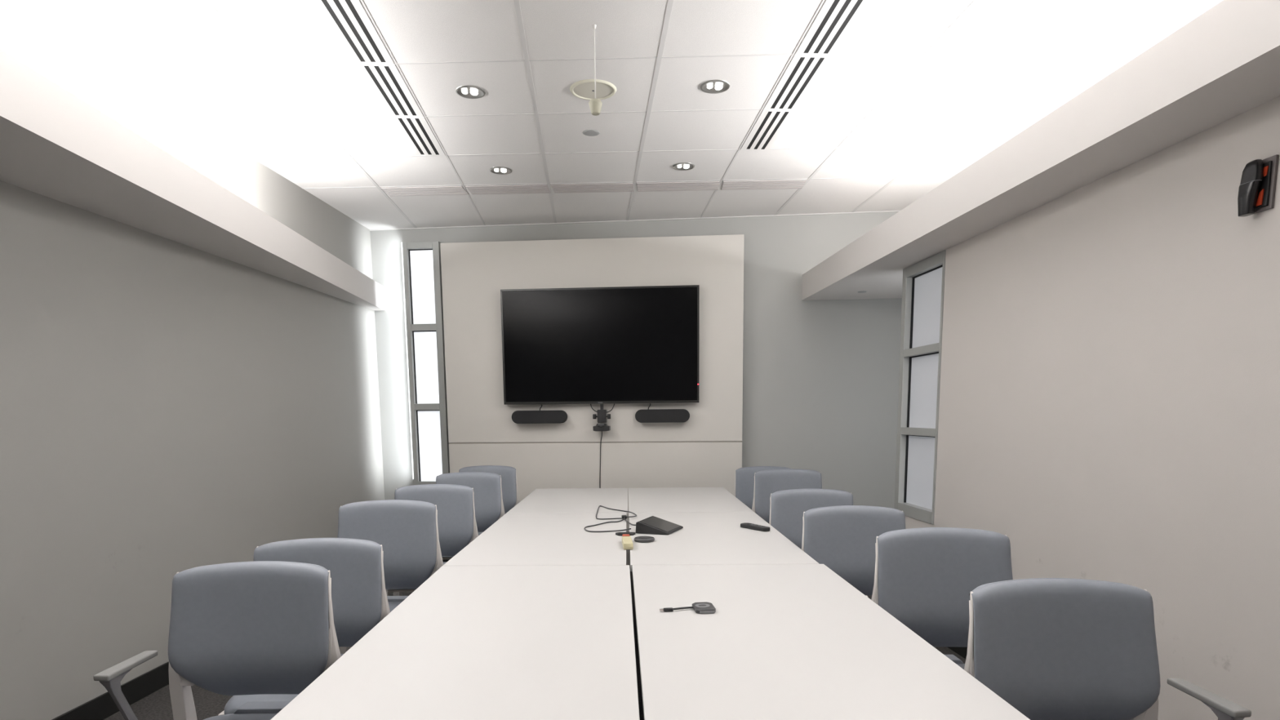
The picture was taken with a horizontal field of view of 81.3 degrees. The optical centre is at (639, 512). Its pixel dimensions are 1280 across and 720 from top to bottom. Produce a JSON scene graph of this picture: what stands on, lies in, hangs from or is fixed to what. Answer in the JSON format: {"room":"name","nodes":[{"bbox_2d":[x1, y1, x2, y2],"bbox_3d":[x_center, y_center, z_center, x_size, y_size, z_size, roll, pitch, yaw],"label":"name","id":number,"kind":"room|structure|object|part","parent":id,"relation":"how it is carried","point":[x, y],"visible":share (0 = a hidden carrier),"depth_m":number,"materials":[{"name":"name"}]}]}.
{"room":"conference room","nodes":[
{"label":"conference room","id":0,"kind":"room"},
{"bbox_2d":[0,3,384,719],"bbox_3d":[-2.599,-0.391,2.191,0.123,3.003,9.251,0,8,2],"label":"wall","id":1,"kind":"structure","parent":0,"point":[168,407],"depth_m":3.72,"materials":[{"name":"grey paint"}]},
{"bbox_2d":[51,661,168,719],"bbox_3d":[-2.523,1.046,2.342,0.012,0.115,9.151,0,8,2],"label":"baseboard","id":2,"kind":"structure","parent":1,"relation":"attached to","point":[100,708],"depth_m":3.58,"materials":[{"name":"black"}]},
{"bbox_2d":[0,48,384,311],"bbox_3d":[-2.499,-1.296,2.069,1.068,0.208,9.170,-1,8,-4],"label":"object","id":3,"kind":"structure","parent":1,"relation":"attached to","point":[55,144],"depth_m":3.15,"materials":[{"name":"white paint"}]},
{"bbox_2d":[103,571,965,719],"bbox_3d":[-0.167,1.051,2.807,6.400,0.060,9.900,-1,8,-4],"label":"floor","id":4,"kind":"structure","parent":0,"point":[157,705],"depth_m":3.65,"materials":[{"name":"carpet"}]},
{"bbox_2d":[93,560,341,719],"bbox_3d":[-1.140,0.639,2.148,0.746,0.947,0.457,-1,8,-1],"label":"chair","id":5,"kind":"object","parent":4,"relation":"on","point":[256,627],"visible":0.88,"depth_m":2.20,"materials":[{"name":"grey fabric"}]},
{"bbox_3d":[-1.411,0.580,2.144,0.187,0.253,0.118,-1,8,-1],"label":"arm post","id":6,"kind":"part","parent":5,"relation":"part of","materials":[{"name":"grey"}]},
{"bbox_3d":[-1.492,0.444,2.170,0.047,0.018,0.228,-1,8,-1],"label":"armrest","id":7,"kind":"part","parent":5,"relation":"part of","materials":[{"name":"grey plastic"}]},
{"bbox_3d":[-1.374,0.421,2.241,0.086,0.493,0.093,-1,8,-1],"label":"frame","id":8,"kind":"part","parent":5,"relation":"part of","materials":[{"name":"grey plastic"}]},
{"bbox_3d":[-1.140,0.668,2.140,0.445,0.051,0.432,-1,8,-1],"label":"seat","id":9,"kind":"part","parent":5,"relation":"part of","materials":[{"name":"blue fabric"}]},
{"bbox_3d":[-1.145,0.361,2.239,0.465,0.419,0.153,-1,8,-1],"label":"backrest","id":10,"kind":"part","parent":5,"relation":"part of","materials":[{"name":"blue fabric"}]},
{"bbox_3d":[-0.914,0.416,2.248,0.086,0.493,0.093,-1,8,-1],"label":"frame","id":11,"kind":"part","parent":5,"relation":"part of","materials":[{"name":"grey plastic"}]},
{"bbox_2d":[217,537,390,715],"bbox_3d":[-1.153,0.580,2.633,0.746,0.937,0.457,-1,8,-1],"label":"chair","id":12,"kind":"object","parent":4,"relation":"on","point":[359,599],"visible":0.35,"depth_m":2.69,"materials":[{"name":"grey"}]},
{"bbox_3d":[-1.153,0.608,2.624,0.445,0.050,0.432,-1,8,-1],"label":"seat","id":13,"kind":"part","parent":12,"relation":"part of","materials":[{"name":"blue fabric"}]},
{"bbox_3d":[-1.158,0.304,2.724,0.472,0.417,0.163,-1,8,-1],"label":"backrest","id":14,"kind":"part","parent":12,"relation":"part of","materials":[{"name":"blue fabric"}]},
{"bbox_3d":[-0.927,0.358,2.733,0.086,0.488,0.093,-1,8,-1],"label":"frame","id":15,"kind":"part","parent":12,"relation":"part of","materials":[{"name":"grey plastic"}]},
{"bbox_2d":[337,499,443,653],"bbox_3d":[-1.177,0.449,3.443,0.746,0.984,0.457,-1,8,0],"label":"chair","id":16,"kind":"object","parent":4,"relation":"on","point":[406,531],"visible":0.38,"depth_m":3.50,"materials":[{"name":"grey"}]},
{"bbox_3d":[-1.433,0.697,3.621,0.050,0.450,0.063,-1,8,0],"label":"leg","id":17,"kind":"part","parent":16,"relation":"part of","materials":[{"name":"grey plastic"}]},
{"bbox_3d":[-1.181,0.160,3.533,0.472,0.438,0.163,-1,8,0],"label":"backrest","id":18,"kind":"part","parent":16,"relation":"part of","materials":[{"name":"blue fabric"}]},
{"bbox_3d":[-1.177,0.478,3.434,0.445,0.053,0.432,-1,8,0],"label":"seat","id":19,"kind":"part","parent":16,"relation":"part of","materials":[{"name":"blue fabric"}]},
{"bbox_3d":[-0.950,0.217,3.540,0.086,0.512,0.093,-1,8,0],"label":"frame","id":20,"kind":"part","parent":16,"relation":"part of","materials":[{"name":"grey plastic"}]},
{"bbox_2d":[386,484,478,595],"bbox_3d":[-1.194,0.339,4.290,0.746,0.979,0.457,-1,8,0],"label":"chair","id":21,"kind":"object","parent":4,"relation":"on","point":[456,519],"visible":0.38,"depth_m":4.34,"materials":[{"name":"grey fabric"}]},
{"bbox_3d":[-1.450,0.585,4.468,0.050,0.448,0.063,-1,8,0],"label":"leg","id":22,"kind":"part","parent":21,"relation":"part of","materials":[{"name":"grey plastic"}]},
{"bbox_3d":[-1.194,0.368,4.281,0.445,0.052,0.432,-1,8,0],"label":"seat","id":23,"kind":"part","parent":21,"relation":"part of","materials":[{"name":"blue fabric"}]},
{"bbox_3d":[-1.197,0.052,4.379,0.465,0.433,0.153,-1,8,0],"label":"backrest","id":24,"kind":"part","parent":21,"relation":"part of","materials":[{"name":"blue fabric"}]},
{"bbox_3d":[-0.967,0.109,4.387,0.086,0.509,0.093,-1,8,0],"label":"frame","id":25,"kind":"part","parent":21,"relation":"part of","materials":[{"name":"grey plastic"}]},
{"bbox_2d":[270,564,639,719],"bbox_3d":[-0.393,0.706,2.228,0.753,0.779,1.678,-1,8,-1],"label":"conference table","id":26,"kind":"object","parent":4,"relation":"on","point":[469,642],"visible":1,"depth_m":1.88,"materials":[{"name":"grey laminate"}]},
{"bbox_2d":[435,471,505,559],"bbox_3d":[-1.203,0.218,5.200,0.746,0.979,0.457,-1,8,0],"label":"chair","id":27,"kind":"object","parent":4,"relation":"on","point":[489,508],"visible":0.34,"depth_m":5.25,"materials":[{"name":"grey fabric"}]},
{"bbox_3d":[-1.206,-0.069,5.289,0.465,0.433,0.153,-1,8,0],"label":"backrest","id":28,"kind":"part","parent":27,"relation":"part of","materials":[{"name":"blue fabric"}]},
{"bbox_3d":[-0.976,-0.012,5.297,0.086,0.509,0.093,-1,8,0],"label":"frame","id":29,"kind":"part","parent":27,"relation":"part of","materials":[{"name":"grey plastic"}]},
{"bbox_2d":[458,465,519,535],"bbox_3d":[-1.211,0.127,5.896,0.746,0.977,0.457,-1,8,0],"label":"chair","id":30,"kind":"object","parent":4,"relation":"on","point":[510,497],"visible":0.29,"depth_m":5.94,"materials":[{"name":"grey fabric"}]},
{"bbox_3d":[-1.214,-0.160,5.985,0.465,0.432,0.153,-1,8,0],"label":"backrest","id":31,"kind":"part","parent":30,"relation":"part of","materials":[{"name":"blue fabric"}]},
{"bbox_3d":[-0.984,-0.103,5.992,0.086,0.508,0.093,-1,8,0],"label":"frame","id":32,"kind":"part","parent":30,"relation":"part of","materials":[{"name":"grey plastic"}]},
{"bbox_2d":[443,512,626,565],"bbox_3d":[-0.436,0.493,3.831,0.741,0.779,1.622,-1,8,-1],"label":"conference table","id":33,"kind":"object","parent":4,"relation":"on","point":[550,539],"visible":0.44,"depth_m":3.52,"materials":[{"name":"grey laminate"}]},
{"bbox_2d":[583,505,636,532],"bbox_3d":[-0.168,0.022,4.337,0.308,0.017,1.076,-1,8,-4],"label":"cable","id":34,"kind":"object","parent":33,"relation":"on","point":[624,518],"visible":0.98,"depth_m":4.14,"materials":[{"name":"grey plastic"}]},
{"bbox_2d":[615,532,635,535],"bbox_3d":[-0.072,0.107,3.710,0.100,0.011,0.054,-1,8,-4],"label":"hub","id":35,"kind":"object","parent":33,"relation":"on","point":[616,533],"visible":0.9,"depth_m":3.69,"materials":[{"name":"black plastic"}]},
{"bbox_2d":[622,533,633,549],"bbox_3d":[-0.059,0.134,3.417,0.043,0.034,0.228,-1,8,-4],"label":"box","id":36,"kind":"object","parent":33,"relation":"on","point":[627,542],"visible":1,"depth_m":3.34,"materials":[{"name":"beige plastic"}]},
{"bbox_2d":[506,488,627,516],"bbox_3d":[-0.457,0.289,5.367,0.750,0.779,1.534,-1,8,-1],"label":"conference table","id":37,"kind":"object","parent":4,"relation":"on","point":[557,500],"visible":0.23,"depth_m":5.17,"materials":[{"name":"grey laminate"}]},
{"bbox_2d":[440,234,744,568],"bbox_3d":[-0.406,-0.890,6.455,2.565,2.832,0.071,0,8,5],"label":"wall panel","id":38,"kind":"object","parent":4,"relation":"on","point":[704,450],"visible":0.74,"depth_m":6.39,"materials":[{"name":"beige paint"}]},
{"bbox_2d":[511,404,567,423],"bbox_3d":[-0.863,-0.848,6.412,0.473,0.161,0.100,0,8,5],"label":"speaker","id":39,"kind":"object","parent":38,"relation":"attached to","point":[540,416],"visible":1,"depth_m":6.37,"materials":[{"name":"black plastic"}]},
{"bbox_2d":[511,410,567,423],"bbox_3d":[-0.863,-0.822,6.408,0.473,0.110,0.085,0,8,5],"label":"grille","id":40,"kind":"object","parent":39,"relation":"attached to","point":[517,416],"depth_m":6.37,"materials":[{"name":"black fabric"}]},
{"bbox_2d":[500,284,699,404],"bbox_3d":[-0.337,-1.404,6.300,1.669,0.958,0.086,0,8,5],"label":"television","id":41,"kind":"object","parent":38,"relation":"attached to","point":[615,344],"visible":1,"depth_m":6.27,"materials":[{"name":"black"}]},
{"bbox_2d":[590,403,614,475],"bbox_3d":[-0.314,-0.203,6.426,0.213,1.456,0.148,0,8,5],"label":"camera","id":42,"kind":"object","parent":38,"relation":"attached to","point":[602,416],"visible":0.91,"depth_m":6.31,"materials":[{"name":"black plastic"}]},
{"bbox_3d":[-0.378,-0.817,6.348,0.040,0.042,0.055,0,8,5],"label":"knob","id":43,"kind":"part","parent":42,"relation":"part of","materials":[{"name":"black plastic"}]},
{"bbox_2d":[635,403,689,422],"bbox_3d":[0.192,-0.846,6.324,0.461,0.161,0.100,0,8,5],"label":"speaker","id":44,"kind":"object","parent":38,"relation":"attached to","point":[649,415],"visible":1,"depth_m":6.28,"materials":[{"name":"black plastic"}]},
{"bbox_2d":[628,487,753,512],"bbox_3d":[0.304,0.283,5.361,0.773,0.779,1.532,-1,8,-1],"label":"conference table","id":45,"kind":"object","parent":4,"relation":"on","point":[653,500],"visible":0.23,"depth_m":5.15,"materials":[{"name":"grey laminate"}]},
{"bbox_2d":[628,511,819,571],"bbox_3d":[0.327,0.488,3.816,0.764,0.779,1.603,-1,8,-1],"label":"conference table","id":46,"kind":"object","parent":4,"relation":"on","point":[705,538],"visible":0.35,"depth_m":3.44,"materials":[{"name":"grey laminate"}]},
{"bbox_2d":[634,536,654,542],"bbox_3d":[0.021,0.126,3.531,0.099,0.018,0.099,-1,8,-4],"label":"puck","id":47,"kind":"object","parent":46,"relation":"on","point":[638,539],"visible":1,"depth_m":3.50,"materials":[{"name":"grey plastic"}]},
{"bbox_2d":[635,515,683,534],"bbox_3d":[0.100,0.065,3.832,0.185,0.060,0.230,2,8,21],"label":"controller","id":48,"kind":"object","parent":46,"relation":"on","point":[651,525],"visible":1,"depth_m":3.75,"materials":[{"name":"black plastic"}]},
{"bbox_2d":[740,522,769,531],"bbox_3d":[0.598,0.074,3.867,0.060,0.022,0.200,-5,9,-31],"label":"remote control","id":49,"kind":"object","parent":46,"relation":"on","point":[746,525],"visible":1,"depth_m":3.84,"materials":[{"name":"black plastic"}]},
{"bbox_2d":[733,466,790,509],"bbox_3d":[0.978,0.133,5.763,0.746,0.961,0.457,-1,8,-1],"label":"chair","id":50,"kind":"object","parent":4,"relation":"on","point":[744,477],"visible":0.16,"depth_m":5.81,"materials":[{"name":"grey fabric"}]},
{"bbox_2d":[751,468,822,523],"bbox_3d":[1.013,0.214,5.028,0.746,0.994,0.457,-1,8,0],"label":"chair","id":51,"kind":"object","parent":4,"relation":"on","point":[766,482],"visible":0.19,"depth_m":5.08,"materials":[{"name":"grey fabric"}]},
{"bbox_3d":[0.781,-0.015,5.121,0.086,0.517,0.093,-1,8,0],"label":"frame","id":52,"kind":"part","parent":51,"relation":"part of","materials":[{"name":"grey plastic"}]},
{"bbox_2d":[768,488,868,597],"bbox_3d":[0.956,0.360,4.079,0.746,0.954,0.457,-1,8,0],"label":"chair","id":53,"kind":"object","parent":4,"relation":"on","point":[787,507],"visible":0.27,"depth_m":4.13,"materials":[{"name":"grey fabric"}]},
{"bbox_3d":[0.724,0.140,4.173,0.086,0.496,0.093,-1,8,0],"label":"frame","id":54,"kind":"part","parent":53,"relation":"part of","materials":[{"name":"grey plastic"}]},
{"bbox_3d":[0.953,0.080,4.169,0.465,0.422,0.153,-1,8,0],"label":"backrest","id":55,"kind":"part","parent":53,"relation":"part of","materials":[{"name":"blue fabric"}]},
{"bbox_2d":[631,564,1030,719],"bbox_3d":[0.371,0.701,2.210,0.763,0.779,1.665,-1,8,-1],"label":"conference table","id":56,"kind":"object","parent":4,"relation":"on","point":[780,642],"visible":1,"depth_m":1.84,"materials":[{"name":"grey laminate"}]},
{"bbox_2d":[659,601,715,613],"bbox_3d":[0.144,0.293,2.282,0.169,0.014,0.094,-1,8,-7],"label":"presentation dongle","id":57,"kind":"object","parent":56,"relation":"on","point":[705,607],"visible":1,"depth_m":2.27,"materials":[{"name":"grey plastic"}]},
{"bbox_2d":[801,505,905,595],"bbox_3d":[0.968,0.463,3.303,0.746,0.955,0.457,-1,8,0],"label":"chair","id":58,"kind":"object","parent":4,"relation":"on","point":[842,538],"visible":0.33,"depth_m":3.36,"materials":[{"name":"grey"}]},
{"bbox_3d":[0.736,0.242,3.397,0.086,0.497,0.093,-1,8,0],"label":"frame","id":59,"kind":"part","parent":58,"relation":"part of","materials":[{"name":"grey plastic"}]},
{"bbox_2d":[871,527,1013,669],"bbox_3d":[1.042,0.558,2.497,0.746,0.977,0.457,-1,8,-1],"label":"chair","id":60,"kind":"object","parent":4,"relation":"on","point":[925,578],"visible":0.39,"depth_m":2.55,"materials":[{"name":"grey"}]},
{"bbox_3d":[0.808,0.333,2.589,0.086,0.508,0.093,-1,8,-1],"label":"frame","id":61,"kind":"part","parent":60,"relation":"part of","materials":[{"name":"grey plastic"}]},
{"bbox_3d":[1.042,0.588,2.488,0.445,0.052,0.432,-1,8,-1],"label":"seat","id":62,"kind":"part","parent":60,"relation":"part of","materials":[{"name":"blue fabric"}]},
{"bbox_2d":[964,577,1251,719],"bbox_3d":[1.067,0.662,1.826,0.746,0.947,0.457,-1,8,-1],"label":"chair","id":63,"kind":"object","parent":4,"relation":"on","point":[1050,648],"visible":0.89,"depth_m":1.88,"materials":[{"name":"grey fabric"}]},
{"bbox_3d":[0.833,0.444,1.919,0.086,0.493,0.093,-1,8,-1],"label":"frame","id":64,"kind":"part","parent":63,"relation":"part of","materials":[{"name":"grey plastic"}]},
{"bbox_3d":[1.062,0.384,1.916,0.465,0.419,0.153,-1,8,-1],"label":"backrest","id":65,"kind":"part","parent":63,"relation":"part of","materials":[{"name":"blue fabric"}]},
{"bbox_3d":[1.292,0.439,1.926,0.086,0.493,0.093,-1,8,-1],"label":"frame","id":66,"kind":"part","parent":63,"relation":"part of","materials":[{"name":"grey plastic"}]},
{"bbox_3d":[1.413,0.460,1.859,0.047,0.018,0.228,-1,8,-1],"label":"armrest","id":67,"kind":"part","parent":63,"relation":"part of","materials":[{"name":"grey plastic"}]},
{"bbox_3d":[1.336,0.597,1.830,0.187,0.253,0.118,-1,8,-1],"label":"arm post","id":68,"kind":"part","parent":63,"relation":"part of","materials":[{"name":"grey plastic"}]},
{"bbox_2d":[0,0,1222,229],"bbox_3d":[-0.194,-1.985,2.403,6.400,0.060,9.900,-1,8,-4],"label":"ceiling","id":69,"kind":"structure","parent":0,"point":[148,34],"depth_m":3.73,"materials":[{"name":"tile"}]},
{"bbox_2d":[312,0,394,64],"bbox_3d":[-1.210,-2.043,3.153,0.180,0.004,0.614,-1,8,-4],"label":"ceiling vent","id":70,"kind":"object","parent":69,"relation":"in","point":[349,21],"visible":1,"depth_m":3.15,"materials":[{"name":"white metal"}]},
{"bbox_2d":[355,63,423,116],"bbox_3d":[-1.252,-2.125,3.769,0.180,0.004,0.614,-1,8,-4],"label":"ceiling vent","id":71,"kind":"object","parent":69,"relation":"in","point":[385,81],"visible":1,"depth_m":3.73,"materials":[{"name":"white metal"}]},
{"bbox_2d":[391,116,445,155],"bbox_3d":[-1.294,-2.206,4.384,0.180,0.004,0.614,-1,8,-4],"label":"ceiling vent","id":72,"kind":"object","parent":69,"relation":"in","point":[416,131],"visible":1,"depth_m":4.35,"materials":[{"name":"white metal"}]},
{"bbox_2d":[380,186,468,195],"bbox_3d":[-1.565,-2.342,5.434,0.589,0.006,0.207,0,8,2],"label":"tile","id":73,"kind":"object","parent":69,"relation":"in","point":[425,190],"visible":1,"depth_m":5.42,"materials":[{"name":"grey"}]},
{"bbox_2d":[455,85,485,98],"bbox_3d":[-0.858,-2.126,3.775,0.149,0.009,0.149,-1,8,-4],"label":"recessed light","id":74,"kind":"object","parent":69,"relation":"in","point":[465,91],"visible":1,"depth_m":3.77,"materials":[{"name":"silver metal"}]},
{"bbox_3d":[-0.840,-2.124,3.772,0.038,0.005,0.064,-2,8,-10],"label":"bulb","id":75,"kind":"part","parent":74,"relation":"part of","materials":[{"name":"white glass"}]},
{"bbox_2d":[489,166,511,174],"bbox_3d":[-0.931,-2.287,4.992,0.149,0.009,0.149,-1,8,-4],"label":"recessed light","id":76,"kind":"object","parent":69,"relation":"in","point":[496,170],"visible":1,"depth_m":4.98,"materials":[{"name":"silver metal"}]},
{"bbox_2d":[465,184,551,194],"bbox_3d":[-0.952,-2.345,5.414,0.589,0.006,0.207,0,8,2],"label":"tile","id":77,"kind":"object","parent":69,"relation":"in","point":[513,188],"visible":1,"depth_m":5.40,"materials":[{"name":"grey"}]},
{"bbox_2d":[582,128,599,136],"bbox_3d":[-0.283,-2.210,4.340,0.102,0.003,0.102,-1,8,-4],"label":"detector cover","id":78,"kind":"object","parent":69,"relation":"attached to","point":[591,132],"visible":1,"depth_m":4.33,"materials":[{"name":"grey plastic"}]},
{"bbox_2d":[551,182,634,193],"bbox_3d":[-0.339,-2.348,5.395,0.589,0.006,0.207,0,8,2],"label":"tile","id":79,"kind":"object","parent":69,"relation":"in","point":[600,187],"visible":1,"depth_m":5.38,"materials":[{"name":"grey"}]},
{"bbox_2d":[569,79,616,100],"bbox_3d":[-0.236,-2.131,3.762,0.236,0.009,0.236,-1,8,-4],"label":"ceiling speaker","id":80,"kind":"object","parent":69,"relation":"attached to","point":[583,89],"visible":0.94,"depth_m":3.75,"materials":[{"name":"beige plastic"}]},
{"bbox_2d":[573,82,613,98],"bbox_3d":[-0.236,-2.130,3.762,0.200,0.002,0.200,-2,8,-7],"label":"grille","id":81,"kind":"object","parent":80,"relation":"attached to","point":[580,90],"depth_m":3.76,"materials":[{"name":"white plastic"}]},
{"bbox_2d":[588,24,602,115],"bbox_3d":[-0.191,-1.879,3.166,0.058,0.352,0.058,-1,8,-4],"label":"microphone","id":82,"kind":"object","parent":69,"relation":"hanging from","point":[595,104],"visible":1,"depth_m":3.17,"materials":[{"name":"white"}]},
{"bbox_3d":[-0.191,-1.903,3.163,0.004,0.293,0.004,2,8,19],"label":"cord","id":83,"kind":"part","parent":82,"relation":"part of","materials":[{"name":"white plastic"}]},
{"bbox_2d":[588,98,602,115],"bbox_3d":[-0.190,-1.734,3.185,0.058,0.060,0.058,-1,8,-4],"label":"cup","id":84,"kind":"object","parent":82,"relation":"on","point":[595,104],"depth_m":3.17,"materials":[{"name":"beige plastic"}]},
{"bbox_2d":[44,0,1150,231],"bbox_3d":[0.118,-1.927,2.192,5.013,0.006,9.204,-1,8,-4],"label":"ceiling grid","id":85,"kind":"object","parent":69,"relation":"attached to","point":[517,4],"depth_m":3.95,"materials":[{"name":"silver metal"}]},
{"bbox_2d":[636,181,719,191],"bbox_3d":[0.273,-2.351,5.375,0.589,0.006,0.207,0,8,2],"label":"tile","id":86,"kind":"object","parent":69,"relation":"in","point":[687,185],"visible":1,"depth_m":5.36,"materials":[{"name":"grey"}]},
{"bbox_2d":[672,162,694,170],"bbox_3d":[0.290,-2.292,4.944,0.149,0.009,0.149,-1,8,-4],"label":"recessed light","id":87,"kind":"object","parent":69,"relation":"in","point":[682,166],"visible":1,"depth_m":4.93,"materials":[{"name":"silver metal"}]},
{"bbox_2d":[700,80,729,93],"bbox_3d":[0.377,-2.132,3.737,0.149,0.009,0.149,-1,8,-4],"label":"recessed light","id":88,"kind":"object","parent":69,"relation":"in","point":[713,86],"visible":1,"depth_m":3.73,"materials":[{"name":"silver metal"}]},
{"bbox_3d":[0.395,-2.130,3.735,0.038,0.005,0.064,0,8,3],"label":"bulb","id":89,"kind":"part","parent":88,"relation":"part of","materials":[{"name":"white glass"}]},
{"bbox_2d":[721,179,806,190],"bbox_3d":[0.886,-2.354,5.356,0.589,0.006,0.207,0,8,2],"label":"tile","id":90,"kind":"object","parent":69,"relation":"in","point":[775,184],"visible":1,"depth_m":5.34,"materials":[{"name":"grey"}]},
{"bbox_2d":[740,109,795,150],"bbox_3d":[0.735,-2.218,4.338,0.180,0.004,0.614,-1,8,-4],"label":"ceiling vent","id":91,"kind":"object","parent":69,"relation":"in","point":[770,124],"visible":1,"depth_m":4.30,"materials":[{"name":"white metal"}]},
{"bbox_2d":[764,54,833,110],"bbox_3d":[0.777,-2.137,3.723,0.180,0.004,0.614,-1,8,-4],"label":"ceiling vent","id":92,"kind":"object","parent":69,"relation":"in","point":[803,71],"visible":1,"depth_m":3.68,"materials":[{"name":"white metal"}]},
{"bbox_2d":[795,0,871,55],"bbox_3d":[0.819,-2.056,3.108,0.180,0.004,0.614,-1,8,-4],"label":"ceiling vent","id":93,"kind":"object","parent":69,"relation":"in","point":[836,19],"visible":1,"depth_m":3.16,"materials":[{"name":"white metal"}]},
{"bbox_2d":[370,211,902,508],"bbox_3d":[-0.071,-0.997,6.585,4.600,3.003,0.120,0,8,6],"label":"wall","id":94,"kind":"structure","parent":0,"point":[820,378],"depth_m":6.35,"materials":[{"name":"grey paint"}]},
{"bbox_2d":[400,241,449,484],"bbox_3d":[-1.899,-1.275,6.642,0.340,2.172,0.068,0,8,6],"label":"window","id":95,"kind":"structure","parent":94,"relation":"in","point":[420,260],"depth_m":6.63,"materials":[{"name":"glass"}]},
{"bbox_3d":[-1.905,-1.983,6.564,0.230,0.640,0.006,0,8,6],"label":"pane","id":96,"kind":"part","parent":95,"relation":"part of","materials":[{"name":"clear glass"}]},
{"bbox_3d":[-1.899,-1.294,6.656,0.230,0.638,0.006,0,8,6],"label":"pane","id":97,"kind":"part","parent":95,"relation":"part of","materials":[{"name":"clear glass"}]},
{"bbox_3d":[-1.893,-0.603,6.748,0.230,0.640,0.006,0,8,6],"label":"pane","id":98,"kind":"part","parent":95,"relation":"part of","materials":[{"name":"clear glass"}]},
{"bbox_2d":[905,96,1279,719],"bbox_3d":[2.054,0.005,1.536,0.120,2.310,7.160,-1,8,-4],"label":"wall","id":99,"kind":"structure","parent":0,"point":[1109,405],"depth_m":2.79,"materials":[{"name":"paint"}]},
{"bbox_2d":[894,249,946,524],"bbox_3d":[1.800,-0.766,4.739,0.075,1.618,0.588,-1,8,-4],"label":"window","id":100,"kind":"structure","parent":99,"relation":"in","point":[923,282],"depth_m":4.80,"materials":[{"name":"glass"}]},
{"bbox_3d":[1.823,-0.264,4.791,0.006,0.460,0.510,-1,8,-4],"label":"pane","id":101,"kind":"part","parent":100,"relation":"part of","materials":[{"name":"grey"}]},
{"bbox_3d":[1.819,-0.768,4.724,0.006,0.463,0.510,-1,8,-4],"label":"pane","id":102,"kind":"part","parent":100,"relation":"part of","materials":[{"name":"grey glass"}]},
{"bbox_3d":[1.815,-1.274,4.657,0.006,0.463,0.510,-1,8,-4],"label":"pane","id":103,"kind":"part","parent":100,"relation":"part of","materials":[{"name":"grey"}]},
{"bbox_2d":[946,646,967,658],"bbox_3d":[1.998,1.094,1.676,0.012,0.115,7.160,-1,8,-4],"label":"baseboard","id":104,"kind":"structure","parent":99,"relation":"attached to","point":[962,651],"depth_m":4.22,"materials":[{"name":"black"}]},
{"bbox_2d":[1237,154,1279,216],"bbox_3d":[1.898,-1.004,2.297,0.054,0.161,0.083,-1,8,-4],"label":"wall device","id":105,"kind":"object","parent":99,"relation":"attached to","point":[1257,187],"visible":1,"depth_m":2.28,"materials":[{"name":"black plastic"}]},
{"bbox_3d":[1.921,-1.007,2.292,0.010,0.155,0.072,-1,8,-4],"label":"plate","id":106,"kind":"part","parent":105,"relation":"part of","materials":[{"name":"grey plastic"}]},
{"bbox_3d":[2.477,-0.429,2.143,0.240,3.003,8.416,-1,8,-4],"label":"wall","id":107,"kind":"structure","parent":0,"visible":0},
{"bbox_2d":[801,0,1279,300],"bbox_3d":[2.051,-1.335,2.058,0.810,0.208,8.542,-1,8,-4],"label":"soffit","id":108,"kind":"structure","parent":107,"relation":"attached to","point":[1224,64],"depth_m":2.73,"materials":[{"name":"white paint"}]}
]}

